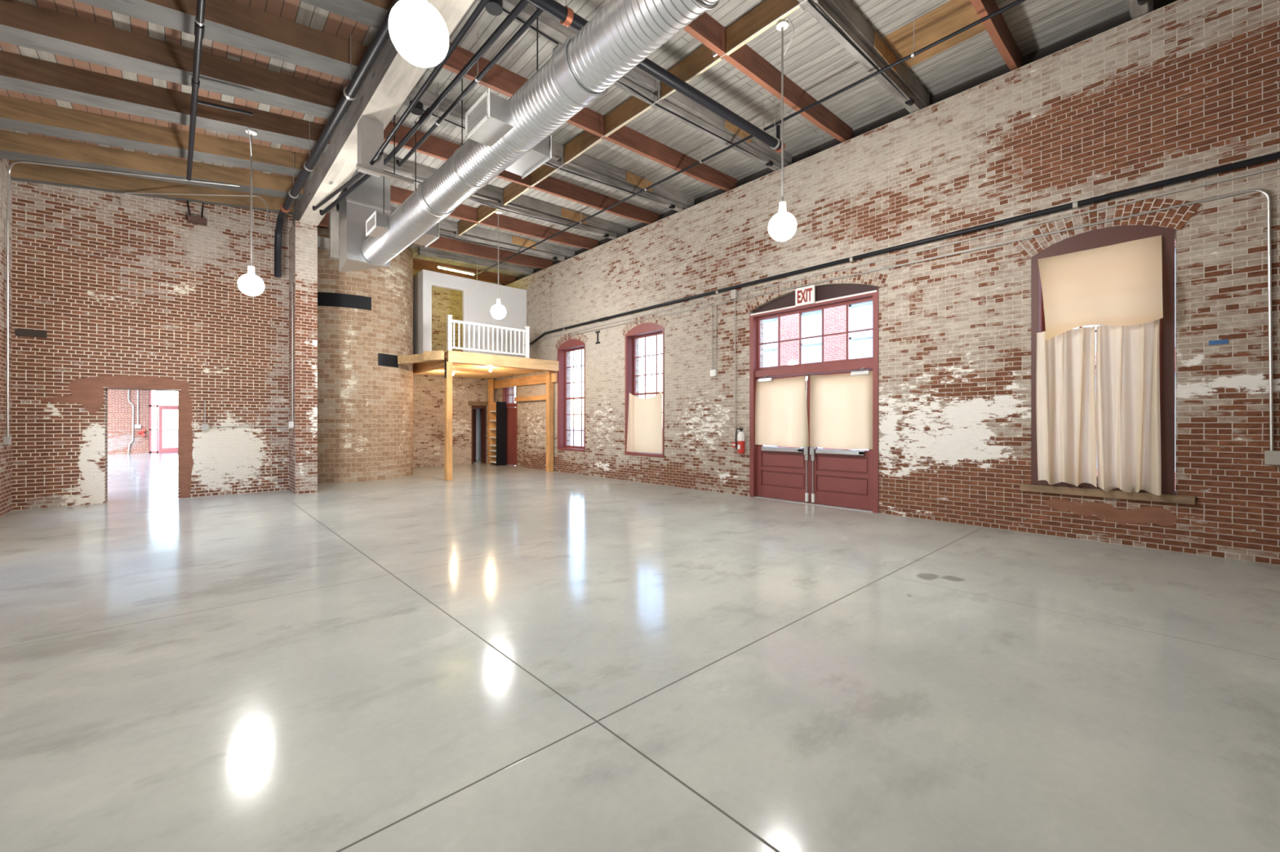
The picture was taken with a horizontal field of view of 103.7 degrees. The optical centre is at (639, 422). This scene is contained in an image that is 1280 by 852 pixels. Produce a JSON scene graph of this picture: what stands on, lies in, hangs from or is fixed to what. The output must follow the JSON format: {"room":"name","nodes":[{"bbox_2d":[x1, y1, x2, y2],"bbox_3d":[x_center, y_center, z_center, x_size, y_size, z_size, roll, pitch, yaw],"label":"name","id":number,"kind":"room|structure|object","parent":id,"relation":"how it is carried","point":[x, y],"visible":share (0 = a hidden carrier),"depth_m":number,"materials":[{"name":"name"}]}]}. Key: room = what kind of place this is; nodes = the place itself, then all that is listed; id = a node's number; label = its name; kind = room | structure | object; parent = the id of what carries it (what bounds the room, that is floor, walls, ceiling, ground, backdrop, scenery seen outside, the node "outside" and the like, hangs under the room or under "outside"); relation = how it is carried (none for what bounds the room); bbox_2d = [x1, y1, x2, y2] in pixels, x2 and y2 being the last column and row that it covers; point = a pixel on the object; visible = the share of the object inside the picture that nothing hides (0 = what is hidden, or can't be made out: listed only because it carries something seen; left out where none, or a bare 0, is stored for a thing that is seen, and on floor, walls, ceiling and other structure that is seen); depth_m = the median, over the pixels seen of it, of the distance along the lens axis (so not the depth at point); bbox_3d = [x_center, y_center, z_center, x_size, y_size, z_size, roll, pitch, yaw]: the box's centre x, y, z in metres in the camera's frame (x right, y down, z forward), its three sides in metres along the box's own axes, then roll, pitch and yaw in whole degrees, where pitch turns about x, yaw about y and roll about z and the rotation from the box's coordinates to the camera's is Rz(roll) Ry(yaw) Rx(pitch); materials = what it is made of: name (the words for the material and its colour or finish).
{"room":"empty industrial loft","nodes":[
{"label":"empty industrial loft","id":0,"kind":"room"},
{"bbox_2d":[0,158,12,516],"bbox_3d":[-4.995,-1.750,1.837,0.500,6.600,19.450,0,0,-42],"label":"wall","id":1,"kind":"structure","parent":0,"point":[6,451],"depth_m":8.51,"materials":[{"name":"red brick"}]},
{"bbox_2d":[6,220,8,436],"bbox_3d":[-10.664,-1.610,8.476,0.028,3.680,0.028,0,0,-42],"label":"conduit","id":2,"kind":"object","parent":1,"relation":"attached to","point":[7,222],"visible":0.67,"depth_m":8.47,"materials":[{"name":"metal"}]},
{"bbox_2d":[107,389,148,454],"bbox_3d":[-24.598,-0.950,26.493,19.400,5.000,0.300,0,0,-42],"label":"wall","id":3,"kind":"structure","parent":0,"point":[119,410],"depth_m":25.21,"materials":[{"name":"brick"}]},
{"bbox_2d":[127,389,133,453],"bbox_3d":[-25.612,-0.914,25.282,0.229,4.872,0.080,0,0,-42],"label":"conduit","id":4,"kind":"object","parent":3,"relation":"attached to","point":[128,391],"visible":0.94,"depth_m":25.31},
{"bbox_2d":[148,390,177,453],"bbox_3d":[-23.594,-0.550,27.307,4.420,4.200,0.110,0,0,-42],"label":"window","id":5,"kind":"structure","parent":3,"relation":"in","point":[159,408],"depth_m":26.02,"materials":[{"name":"pink wood"}]},
{"bbox_2d":[12,180,292,511],"bbox_3d":[-9.762,-1.900,10.349,4.940,6.900,0.450,0,0,-42],"label":"wall","id":6,"kind":"structure","parent":0,"point":[135,295],"depth_m":9.93,"materials":[{"name":"red brick"}]},
{"bbox_2d":[15,328,46,337],"bbox_3d":[-10.897,-1.605,8.997,0.360,0.130,0.014,0,0,-42],"label":"vent","id":7,"kind":"object","parent":6,"relation":"attached to","point":[19,332],"depth_m":8.99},
{"bbox_2d":[120,192,268,223],"bbox_3d":[-8.865,-4.425,10.019,2.433,0.551,0.191,0,0,-18],"label":"conduit","id":8,"kind":"object","parent":6,"relation":"attached to","point":[121,196],"visible":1,"depth_m":10.01,"materials":[{"name":"metal"}]},
{"bbox_2d":[186,200,207,226],"bbox_3d":[-9.189,-4.376,10.425,0.312,0.451,0.190,0,0,-42],"label":"stirrup","id":9,"kind":"object","parent":6,"relation":"attached to","point":[191,219],"visible":1,"depth_m":10.39,"materials":[{"name":"black paint"}]},
{"bbox_2d":[0,0,377,177],"bbox_3d":[-3.482,-4.857,3.220,4.800,0.698,19.450,0,0,-42],"label":"ceiling","id":10,"kind":"structure","parent":0,"point":[299,11],"depth_m":6.68,"materials":[{"name":"wood"}]},
{"bbox_2d":[0,129,303,199],"bbox_3d":[-8.883,-4.678,9.209,4.500,0.908,0.380,0,0,-42],"label":"joist","id":11,"kind":"object","parent":10,"relation":"attached to","point":[15,146],"visible":0.78,"depth_m":8.92,"materials":[{"name":"wood"}]},
{"bbox_2d":[6,160,239,221],"bbox_3d":[-9.137,-4.012,9.010,3.059,1.328,0.312,0,0,-30],"label":"conduit","id":12,"kind":"object","parent":11,"relation":"attached to","point":[16,162],"visible":1,"depth_m":8.58,"materials":[{"name":"metal"}]},
{"bbox_2d":[9,160,293,213],"bbox_3d":[-9.638,-4.678,10.036,4.500,0.908,0.160,0,0,-42],"label":"joist","id":13,"kind":"object","parent":10,"relation":"attached to","point":[26,172],"visible":0.78,"depth_m":9.77,"materials":[{"name":"wood"}]},
{"bbox_2d":[0,95,315,178],"bbox_3d":[-8.026,-4.678,8.271,4.500,0.908,0.380,0,0,-42],"label":"joist","id":14,"kind":"object","parent":10,"relation":"attached to","point":[18,114],"visible":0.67,"depth_m":8.06,"materials":[{"name":"wood"}]},
{"bbox_2d":[0,50,329,152],"bbox_3d":[-7.150,-4.678,7.311,4.500,0.908,0.380,0,0,-42],"label":"joist","id":15,"kind":"object","parent":10,"relation":"attached to","point":[18,73],"visible":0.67,"depth_m":7.17,"materials":[{"name":"wood"}]},
{"bbox_2d":[237,128,264,296],"bbox_3d":[-6.227,-3.363,8.051,0.340,2.646,0.352,0,0,-42],"label":"globe pendant","id":16,"kind":"object","parent":15,"relation":"hanging from","point":[250,284],"visible":1,"depth_m":8.01,"materials":[{"name":"glass"}]},
{"bbox_2d":[0,0,346,122],"bbox_3d":[-6.320,-4.678,6.403,4.500,0.908,0.380,0,0,-42],"label":"joist","id":17,"kind":"object","parent":10,"relation":"attached to","point":[24,24],"visible":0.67,"depth_m":6.36,"materials":[{"name":"wood"}]},
{"bbox_2d":[74,0,368,79],"bbox_3d":[-5.484,-4.678,5.487,4.500,0.908,0.380,0,0,-42],"label":"joist","id":18,"kind":"object","parent":10,"relation":"attached to","point":[228,22],"visible":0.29,"depth_m":6.08,"materials":[{"name":"wood"}]},
{"bbox_2d":[274,0,400,277],"bbox_3d":[-3.950,-4.087,6.727,0.161,1.913,11.264,0,0,-43],"label":"pipe","id":19,"kind":"object","parent":10,"relation":"hanging from","point":[382,36],"visible":1,"depth_m":7.08,"materials":[{"name":"metal"}]},
{"bbox_2d":[299,0,393,28],"bbox_3d":[-4.635,-4.678,4.557,4.500,0.908,0.380,0,0,-42],"label":"joist","id":20,"kind":"object","parent":10,"relation":"attached to","point":[371,13],"visible":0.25,"depth_m":5.80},
{"bbox_2d":[186,0,205,181],"bbox_3d":[-4.575,-4.300,5.234,0.083,0.082,9.901,0,0,-43],"label":"pipe","id":21,"kind":"object","parent":20,"relation":"attached to","point":[199,27],"visible":1,"depth_m":6.20,"materials":[{"name":"metal"}]},
{"bbox_2d":[197,99,253,115],"bbox_3d":[-5.733,-4.360,6.953,0.596,0.124,0.044,0,0,-42],"label":"pipe stub","id":22,"kind":"object","parent":21,"relation":"attached to","point":[200,102],"visible":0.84,"depth_m":6.94,"materials":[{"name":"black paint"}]},
{"bbox_2d":[388,0,448,67],"bbox_3d":[-1.353,-3.620,3.084,0.340,2.800,0.340,0,0,-42],"label":"globe pendant","id":23,"kind":"object","parent":10,"relation":"hanging from","point":[419,33],"visible":1,"depth_m":2.98,"materials":[{"name":"glass"}]},
{"bbox_2d":[413,270,422,354],"bbox_3d":[-7.408,-3.275,16.121,0.100,2.650,2.600,0,0,-42],"label":"wall","id":24,"kind":"structure","parent":0,"point":[417,278],"depth_m":15.40,"materials":[{"name":"white paint"}]},
{"bbox_2d":[413,269,501,467],"bbox_3d":[-8.408,-1.950,17.239,7.830,7.000,0.400,0,0,-42],"label":"wall","id":25,"kind":"structure","parent":0,"point":[428,390],"depth_m":18.11,"materials":[{"name":"brick"}]},
{"bbox_2d":[468,401,488,464],"bbox_3d":[-6.245,0.370,19.201,0.810,2.360,0.500,0,0,-42],"label":"door","id":26,"kind":"structure","parent":25,"relation":"in","point":[474,405],"depth_m":19.28,"materials":[{"name":"paint"}]},
{"bbox_2d":[422,269,526,357],"bbox_3d":[-5.250,-3.275,16.264,3.480,2.650,0.100,0,0,-42],"label":"wall","id":27,"kind":"structure","parent":0,"point":[481,296],"depth_m":16.36,"materials":[{"name":"white paint"}]},
{"bbox_2d":[428,281,466,351],"bbox_3d":[-5.942,-3.105,15.554,1.160,2.310,0.015,0,0,-42],"label":"trim","id":28,"kind":"structure","parent":27,"relation":"attached to","point":[430,284],"depth_m":15.21,"materials":[{"name":"white paint"}]},
{"bbox_2d":[475,408,480,459],"bbox_3d":[-6.980,0.000,20.101,2.200,3.100,1.900,0,0,-42],"label":"wall","id":29,"kind":"structure","parent":0,"point":[477,411],"depth_m":21.35,"materials":[{"name":"white paint"}]},
{"bbox_2d":[0,452,1279,851],"bbox_3d":[-10.741,1.650,11.318,19.400,0.200,41.200,0,0,-42],"label":"floor","id":30,"kind":"structure","parent":0,"point":[490,658],"depth_m":3.08,"materials":[{"name":"concrete"}]},
{"bbox_2d":[288,220,317,494],"bbox_3d":[-7.651,-1.425,11.397,0.410,5.950,0.950,0,0,-42],"label":"wall pier","id":31,"kind":"object","parent":30,"relation":"on","point":[303,237],"visible":1,"depth_m":11.06,"materials":[{"name":"brick"}]},
{"bbox_2d":[292,284,293,422],"bbox_3d":[-7.662,-1.540,11.082,0.024,3.020,0.024,0,0,-42],"label":"conduit","id":32,"kind":"object","parent":31,"relation":"attached to","point":[292,285],"visible":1,"depth_m":11.07,"materials":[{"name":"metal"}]},
{"bbox_2d":[317,235,328,250],"bbox_3d":[-7.262,-4.190,11.853,0.740,0.240,0.200,0,0,-42],"label":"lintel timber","id":33,"kind":"object","parent":31,"relation":"attached to","point":[322,242],"visible":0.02,"depth_m":11.66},
{"bbox_2d":[328,211,338,259],"bbox_3d":[-7.137,-4.375,11.724,0.170,1.050,0.140,0,0,-42],"label":"post","id":34,"kind":"object","parent":33,"relation":"attached to","point":[333,216],"visible":0.86,"depth_m":11.68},
{"bbox_2d":[292,0,473,225],"bbox_3d":[-1.637,-4.735,4.870,0.350,0.670,18.600,0,0,-42],"label":"roof beam","id":35,"kind":"structure","parent":31,"relation":"on","point":[392,77],"depth_m":7.21,"materials":[{"name":"wood"}]},
{"bbox_2d":[356,114,413,184],"bbox_3d":[-3.821,-4.300,7.500,0.770,1.300,0.270,0,0,-42],"label":"box","id":36,"kind":"object","parent":35,"relation":"hanging from","point":[370,131],"visible":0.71,"depth_m":7.31,"materials":[{"name":"metal"}]},
{"bbox_2d":[312,0,488,210],"bbox_3d":[-3.425,-4.066,6.776,0.092,0.668,9.427,0,0,-43],"label":"pipe","id":37,"kind":"object","parent":35,"relation":"attached to","point":[482,3],"visible":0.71,"depth_m":5.77,"materials":[{"name":"metal"}]},
{"bbox_2d":[319,0,528,215],"bbox_3d":[-3.810,-4.386,7.900,7.534,0.216,0.278,0,0,43],"label":"pipe","id":38,"kind":"object","parent":35,"relation":"attached to","point":[522,4],"visible":0.96,"depth_m":6.66,"materials":[{"name":"metal"}]},
{"bbox_2d":[526,0,785,152],"bbox_3d":[0.280,-4.776,6.411,5.423,0.948,0.172,0,0,-42],"label":"cross","id":39,"kind":"object","parent":35,"relation":"attached to","point":[566,17],"visible":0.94,"depth_m":6.55,"materials":[{"name":"black paint"}]},
{"bbox_2d":[395,7,543,166],"bbox_3d":[-2.607,-4.731,7.034,0.075,0.637,4.625,0,0,-44],"label":"pipe","id":40,"kind":"object","parent":39,"relation":"attached to","point":[535,15],"visible":0.9,"depth_m":6.49,"materials":[{"name":"metal"}]},
{"bbox_2d":[317,225,413,483],"bbox_3d":[-8.414,-1.800,14.553,3.360,6.700,3.360,0,0,-42],"label":"brick wall","id":41,"kind":"structure","parent":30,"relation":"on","point":[365,408],"depth_m":13.30,"materials":[{"name":"brick"}]},
{"bbox_2d":[317,292,371,310],"bbox_3d":[-8.013,-3.175,13.046,1.827,0.350,0.281,0,0,-15],"label":"band","id":42,"kind":"object","parent":41,"relation":"attached to","point":[324,299],"visible":0.7,"depth_m":13.03,"materials":[{"name":"black paint"}]},
{"bbox_2d":[377,353,398,368],"bbox_3d":[-6.908,-1.715,13.815,0.046,0.330,0.620,0,0,26],"label":"band","id":43,"kind":"object","parent":41,"relation":"attached to","point":[386,360],"visible":1,"depth_m":13.77,"materials":[{"name":"black paint"}]},
{"bbox_2d":[413,350,559,480],"bbox_3d":[-5.465,-0.200,16.392,3.565,3.500,4.780,0,0,-42],"label":"platform","id":44,"kind":"object","parent":30,"relation":"on","point":[464,364],"visible":0.87,"depth_m":15.52,"materials":[{"name":"brown wood"}]},
{"bbox_2d":[397,350,444,364],"bbox_3d":[-6.004,-1.785,13.740,1.614,0.290,0.252,0,0,18],"label":"tie timber","id":45,"kind":"object","parent":44,"relation":"attached to","point":[427,356],"visible":1,"depth_m":13.75,"materials":[{"name":"brown wood"}]},
{"bbox_2d":[446,315,529,358],"bbox_3d":[-4.280,-2.430,14.386,2.480,0.960,0.120,0,0,-42],"label":"railing","id":46,"kind":"object","parent":44,"relation":"on","point":[450,321],"visible":1,"depth_m":14.23,"materials":[{"name":"white paint"}]},
{"bbox_2d":[489,401,506,466],"bbox_3d":[-5.270,0.390,18.540,0.380,2.320,0.690,0,0,-42],"label":"shelf unit","id":47,"kind":"object","parent":30,"relation":"on","point":[498,409],"visible":1,"depth_m":18.35,"materials":[{"name":"black paint"}]},
{"bbox_2d":[151,427,1175,490],"bbox_3d":[-9.473,1.700,25.204,200.000,0.200,210.000,0,0,-42],"label":"ground","id":48,"kind":"structure","parent":0,"point":[170,439],"depth_m":48.45,"materials":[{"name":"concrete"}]},
{"bbox_2d":[763,239,1175,489],"bbox_3d":[13.207,-3.350,11.044,0.600,9.800,30.900,0,0,-42],"label":"window glass","id":49,"kind":"object","parent":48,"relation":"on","point":[860,314],"visible":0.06,"depth_m":17.90,"materials":[{"name":"glass"}]},
{"bbox_2d":[327,0,1128,284],"bbox_3d":[-0.299,-5.376,9.003,7.700,0.330,23.700,0,0,-42],"label":"ceiling","id":50,"kind":"structure","parent":0,"point":[814,60],"depth_m":7.89,"materials":[{"name":"metal"}]},
{"bbox_2d":[338,168,391,272],"bbox_3d":[-5.816,-4.188,10.625,0.840,2.035,0.665,0,0,-42],"label":"duct plenum","id":51,"kind":"object","parent":50,"relation":"attached to","point":[355,209],"visible":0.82,"depth_m":10.34,"materials":[{"name":"metal"}]},
{"bbox_2d":[318,212,552,268],"bbox_3d":[-5.546,-5.171,14.571,6.960,0.584,0.085,0,0,-42],"label":"rafter","id":52,"kind":"object","parent":50,"relation":"attached to","point":[442,243],"visible":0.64,"depth_m":15.23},
{"bbox_2d":[334,195,575,261],"bbox_3d":[-4.663,-5.160,13.590,6.940,0.606,0.240,0,0,-42],"label":"rafter","id":53,"kind":"object","parent":50,"relation":"attached to","point":[508,242],"visible":0.6,"depth_m":14.24,"materials":[{"name":"brown wood"}]},
{"bbox_2d":[413,257,515,284],"bbox_3d":[-6.098,-5.225,17.453,3.890,0.476,0.085,0,0,-42],"label":"rafter","id":54,"kind":"object","parent":50,"relation":"attached to","point":[418,264],"visible":0.64,"depth_m":17.38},
{"bbox_2d":[436,265,474,275],"bbox_3d":[-5.925,-4.912,16.202,1.200,0.076,0.060,0,0,-42],"label":"strip light","id":55,"kind":"object","parent":54,"relation":"attached to","point":[437,266],"visible":1,"depth_m":16.17,"materials":[{"name":"white plastic"}]},
{"bbox_2d":[417,246,533,275],"bbox_3d":[-5.263,-5.275,16.523,3.870,0.376,0.200,0,0,-42],"label":"rafter","id":56,"kind":"object","parent":50,"relation":"attached to","point":[423,251],"visible":0.86,"depth_m":16.25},
{"bbox_2d":[390,185,598,248],"bbox_3d":[-3.840,-5.171,12.703,6.960,0.584,0.085,0,0,-42],"label":"rafter","id":57,"kind":"object","parent":50,"relation":"attached to","point":[398,195],"visible":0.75,"depth_m":13.16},
{"bbox_2d":[457,219,477,235],"bbox_3d":[-4.445,-5.141,12.939,0.045,0.340,1.065,0,0,-42],"label":"board","id":58,"kind":"object","parent":57,"relation":"attached to","point":[464,225],"visible":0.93,"depth_m":13.03,"materials":[{"name":"brown wood"}]},
{"bbox_2d":[477,200,497,222],"bbox_3d":[-3.636,-5.141,12.053,0.045,0.340,1.135,0,0,-42],"label":"board","id":59,"kind":"object","parent":57,"relation":"attached to","point":[484,211],"visible":0.57,"depth_m":12.16,"materials":[{"name":"brown wood"}]},
{"bbox_2d":[490,209,506,319],"bbox_3d":[-3.322,-3.702,11.795,0.340,2.523,0.340,0,0,-42],"label":"globe pendant","id":60,"kind":"object","parent":59,"relation":"hanging from","point":[498,311],"visible":1,"depth_m":11.73,"materials":[{"name":"glass"}]},
{"bbox_2d":[383,153,627,239],"bbox_3d":[-2.957,-5.160,11.722,6.940,0.606,0.240,0,0,-42],"label":"rafter","id":61,"kind":"object","parent":50,"relation":"attached to","point":[522,205],"visible":0.5,"depth_m":11.95,"materials":[{"name":"brown wood"}]},
{"bbox_2d":[383,121,658,224],"bbox_3d":[-2.107,-5.171,10.805,6.960,0.584,0.085,0,0,-42],"label":"rafter","id":62,"kind":"object","parent":50,"relation":"attached to","point":[433,146],"visible":0.68,"depth_m":10.93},
{"bbox_2d":[503,182,529,205],"bbox_3d":[-2.726,-5.141,11.056,0.045,0.340,1.105,0,0,-42],"label":"board","id":63,"kind":"object","parent":62,"relation":"attached to","point":[513,190],"visible":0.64,"depth_m":11.11,"materials":[{"name":"brown wood"}]},
{"bbox_2d":[530,164,557,186],"bbox_3d":[-1.940,-5.141,10.196,0.045,0.340,1.025,0,0,-42],"label":"board","id":64,"kind":"object","parent":62,"relation":"attached to","point":[544,170],"visible":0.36,"depth_m":10.26,"materials":[{"name":"brown wood"}]},
{"bbox_2d":[361,0,719,265],"bbox_3d":[-0.123,-4.254,4.583,1.024,1.944,15.935,0,0,-42],"label":"spiral duct","id":65,"kind":"object","parent":50,"relation":"hanging from","point":[511,135],"visible":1,"depth_m":5.59,"materials":[{"name":"metal"}]},
{"bbox_2d":[402,85,694,211],"bbox_3d":[-1.299,-5.160,9.905,6.940,0.606,0.240,0,0,-42],"label":"rafter","id":66,"kind":"object","parent":50,"relation":"attached to","point":[584,166],"visible":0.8,"depth_m":10.23,"materials":[{"name":"brown wood"}]},
{"bbox_2d":[442,41,737,191],"bbox_3d":[-0.421,-5.171,8.959,6.960,0.584,0.085,0,0,-42],"label":"rafter","id":67,"kind":"object","parent":50,"relation":"attached to","point":[498,78],"visible":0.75,"depth_m":8.82,"materials":[{"name":"wood"}]},
{"bbox_2d":[564,130,603,164],"bbox_3d":[-1.053,-5.141,9.225,0.045,0.340,1.145,0,0,-42],"label":"board","id":68,"kind":"object","parent":67,"relation":"attached to","point":[585,139],"visible":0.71,"depth_m":9.27,"materials":[{"name":"brown wood"}]},
{"bbox_2d":[604,96,651,137],"bbox_3d":[-0.207,-5.141,8.298,0.045,0.340,1.165,0,0,-42],"label":"board","id":69,"kind":"object","parent":67,"relation":"attached to","point":[633,105],"visible":0.64,"depth_m":8.34,"materials":[{"name":"brown wood"}]},
{"bbox_2d":[478,0,791,170],"bbox_3d":[0.482,-5.160,7.955,6.940,0.606,0.240,0,0,-42],"label":"rafter","id":70,"kind":"object","parent":50,"relation":"attached to","point":[637,82],"visible":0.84,"depth_m":7.93,"materials":[{"name":"brown wood"}]},
{"bbox_2d":[524,0,806,190],"bbox_3d":[0.008,-4.886,7.896,0.012,0.034,7.250,0,0,-42],"label":"cable","id":71,"kind":"object","parent":70,"relation":"attached to","point":[804,0],"visible":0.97,"depth_m":7.12,"materials":[{"name":"white plastic"}]},
{"bbox_2d":[471,0,1026,276],"bbox_3d":[1.212,-5.050,9.232,0.055,0.500,20.000,0,0,-42],"label":"sprinkler line","id":72,"kind":"object","parent":50,"relation":"hanging from","point":[913,54],"visible":0.89,"depth_m":7.61,"materials":[{"name":"black paint"}]},
{"bbox_2d":[683,11,853,142],"bbox_3d":[1.352,-5.171,7.017,6.960,0.584,0.085,0,0,-42],"label":"rafter","id":73,"kind":"object","parent":50,"relation":"attached to","point":[706,29],"visible":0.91,"depth_m":7.44,"materials":[{"name":"wood"}]},
{"bbox_2d":[661,44,722,98],"bbox_3d":[0.723,-5.141,7.279,0.045,0.340,1.135,0,0,-42],"label":"board","id":74,"kind":"object","parent":73,"relation":"attached to","point":[702,57],"visible":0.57,"depth_m":7.21,"materials":[{"name":"brown wood"}]},
{"bbox_2d":[725,0,799,55],"bbox_3d":[1.539,-5.141,6.386,0.045,0.340,1.085,0,0,-42],"label":"board","id":75,"kind":"object","parent":73,"relation":"attached to","point":[768,11],"visible":0.91,"depth_m":6.41,"materials":[{"name":"brown wood"}]},
{"bbox_2d":[768,17,796,241],"bbox_3d":[1.774,-3.619,6.243,0.340,2.699,0.352,0,0,-42],"label":"globe pendant","id":76,"kind":"object","parent":75,"relation":"hanging from","point":[782,226],"visible":1,"depth_m":6.20,"materials":[{"name":"glass"}]},
{"bbox_2d":[797,0,929,112],"bbox_3d":[2.201,-5.160,6.072,6.940,0.606,0.240,0,0,-42],"label":"rafter","id":77,"kind":"object","parent":50,"relation":"attached to","point":[840,18],"visible":0.98,"depth_m":6.83,"materials":[{"name":"grey metal"}]},
{"bbox_2d":[883,0,986,67],"bbox_3d":[4.120,-5.412,6.944,0.950,0.051,1.100,0,0,-42],"label":"deck patch","id":78,"kind":"object","parent":50,"relation":"attached to","point":[953,15],"visible":0.75,"depth_m":6.93,"materials":[{"name":"brown wood"}]},
{"bbox_2d":[969,0,1022,71],"bbox_3d":[3.065,-5.171,5.141,6.960,0.584,0.085,0,0,-42],"label":"rafter","id":79,"kind":"object","parent":50,"relation":"attached to","point":[996,26],"visible":0.89,"depth_m":6.68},
{"bbox_2d":[1127,0,1153,20],"bbox_3d":[3.954,-5.160,4.152,6.940,0.606,0.240,0,0,-42],"label":"rafter","id":80,"kind":"object","parent":50,"relation":"attached to","point":[1137,8],"visible":0.93,"depth_m":6.18,"materials":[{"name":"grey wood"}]},
{"bbox_2d":[493,0,1279,565],"bbox_3d":[2.084,-1.760,11.179,0.506,6.620,23.700,0,0,-42],"label":"wall","id":81,"kind":"structure","parent":0,"point":[1180,87],"depth_m":7.41,"materials":[{"name":"brick"}]},
{"bbox_2d":[502,386,517,466],"bbox_3d":[-4.663,0.055,18.357,0.230,2.990,1.100,0,0,-42],"label":"door","id":82,"kind":"structure","parent":81,"relation":"in","point":[512,412],"depth_m":18.36,"materials":[{"name":"red paint"}]},
{"bbox_2d":[557,338,585,452],"bbox_3d":[-2.022,-0.855,15.508,0.292,3.422,1.462,0,0,-42],"label":"window","id":83,"kind":"structure","parent":81,"relation":"in","point":[573,344],"depth_m":15.91,"materials":[{"name":"red paint"}]},
{"bbox_2d":[625,322,664,457],"bbox_3d":[0.200,-0.860,13.075,0.292,3.432,1.472,0,0,-42],"label":"window","id":84,"kind":"structure","parent":81,"relation":"in","point":[646,330],"depth_m":13.29,"materials":[{"name":"red paint"}]},
{"bbox_2d":[626,391,662,453],"bbox_3d":[0.091,-0.020,12.975,0.099,1.580,1.321,0,0,-43],"label":"window curtain","id":85,"kind":"object","parent":84,"relation":"hanging from","point":[645,434],"visible":1,"depth_m":12.96,"materials":[{"name":"beige fabric"}]},
{"bbox_2d":[715,302,721,369],"bbox_3d":[1.738,-1.916,11.155,0.024,1.492,0.172,0,0,-42],"label":"conduit","id":86,"kind":"object","parent":81,"relation":"attached to","point":[721,302],"visible":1,"depth_m":11.20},
{"bbox_2d":[734,298,735,442],"bbox_3d":[2.048,-1.140,10.815,0.024,3.120,0.034,0,0,-42],"label":"conduit","id":87,"kind":"object","parent":81,"relation":"attached to","point":[735,299],"visible":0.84,"depth_m":10.80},
{"bbox_2d":[735,426,744,453],"bbox_3d":[2.125,0.369,10.616,0.180,0.562,0.151,0,0,-13],"label":"fire extinguisher","id":88,"kind":"object","parent":81,"relation":"attached to","point":[740,435],"visible":1,"depth_m":10.56,"materials":[{"name":"red metal"}]},
{"bbox_2d":[795,284,815,306],"bbox_3d":[3.147,-2.420,9.577,0.056,0.340,0.390,0,0,-42],"label":"exit sign","id":89,"kind":"object","parent":81,"relation":"attached to","point":[806,295],"visible":1,"depth_m":9.55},
{"bbox_2d":[749,284,879,513],"bbox_3d":[3.276,-0.513,9.661,0.273,4.146,2.642,0,0,-42],"label":"door","id":90,"kind":"structure","parent":81,"relation":"in","point":[847,479],"depth_m":9.57,"materials":[{"name":"red paint"}]},
{"bbox_2d":[755,376,808,447],"bbox_3d":[2.816,-0.216,10.081,0.054,1.387,1.230,0,0,-42],"label":"door curtain","id":91,"kind":"object","parent":90,"relation":"attached to","point":[781,420],"visible":1,"depth_m":10.05,"materials":[{"name":"beige fabric"}]},
{"bbox_2d":[809,371,872,449],"bbox_3d":[3.675,-0.216,9.138,0.059,1.387,1.260,0,0,-42],"label":"door curtain","id":92,"kind":"object","parent":90,"relation":"attached to","point":[841,406],"visible":1,"depth_m":9.16,"materials":[{"name":"beige fabric"}]},
{"bbox_2d":[501,0,1177,285],"bbox_3d":[2.249,-5.270,11.329,0.060,0.400,23.700,0,0,-42],"label":"trim","id":93,"kind":"structure","parent":81,"relation":"attached to","point":[1124,17],"depth_m":8.20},
{"bbox_2d":[524,151,1279,346],"bbox_3d":[2.583,-2.795,10.111,0.122,0.322,19.450,0,0,-42],"label":"pipe","id":94,"kind":"object","parent":81,"relation":"attached to","point":[1273,156],"visible":0.94,"depth_m":7.29,"materials":[{"name":"metal"}]},
{"bbox_2d":[529,165,1279,351],"bbox_3d":[2.634,-2.625,10.158,0.036,0.336,19.450,0,0,-42],"label":"conduit","id":95,"kind":"object","parent":81,"relation":"attached to","point":[1278,166],"visible":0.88,"depth_m":7.34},
{"bbox_2d":[569,188,1273,450],"bbox_3d":[2.389,-1.192,10.434,0.026,3.003,13.413,0,0,-42],"label":"conduit","id":96,"kind":"object","parent":81,"relation":"attached to","point":[1268,196],"visible":1,"depth_m":5.65,"materials":[{"name":"metal"}]},
{"bbox_2d":[1019,225,1195,505],"bbox_3d":[6.071,-0.780,6.620,0.325,3.491,1.670,0,0,-42],"label":"window","id":97,"kind":"structure","parent":81,"relation":"in","point":[1108,236],"depth_m":6.29,"materials":[{"name":"red paint"}]},
{"bbox_2d":[1035,325,1097,487],"bbox_3d":[5.697,-0.205,6.730,0.131,2.090,0.637,0,0,-42],"label":"pleated curtain","id":98,"kind":"object","parent":97,"relation":"hanging from","point":[1065,362],"visible":0.99,"depth_m":6.70,"materials":[{"name":"fabric"}]},
{"bbox_2d":[1037,235,1163,340],"bbox_3d":[5.877,-1.700,6.484,0.201,1.161,1.210,0,0,-42],"label":"window shade","id":99,"kind":"object","parent":97,"relation":"hanging from","point":[1120,284],"visible":1,"depth_m":6.41,"materials":[{"name":"fabric"}]},
{"bbox_2d":[1095,319,1160,495],"bbox_3d":[6.098,-0.188,6.288,0.135,2.125,0.593,0,0,-42],"label":"pleated curtain","id":100,"kind":"object","parent":97,"relation":"hanging from","point":[1128,425],"visible":0.99,"depth_m":6.29,"materials":[{"name":"fabric"}]},
{"bbox_2d":[1264,450,1279,465],"bbox_3d":[6.903,0.380,5.484,0.064,0.152,0.112,0,0,-42],"label":"junction box","id":101,"kind":"object","parent":81,"relation":"attached to","point":[1271,457],"visible":1,"depth_m":5.46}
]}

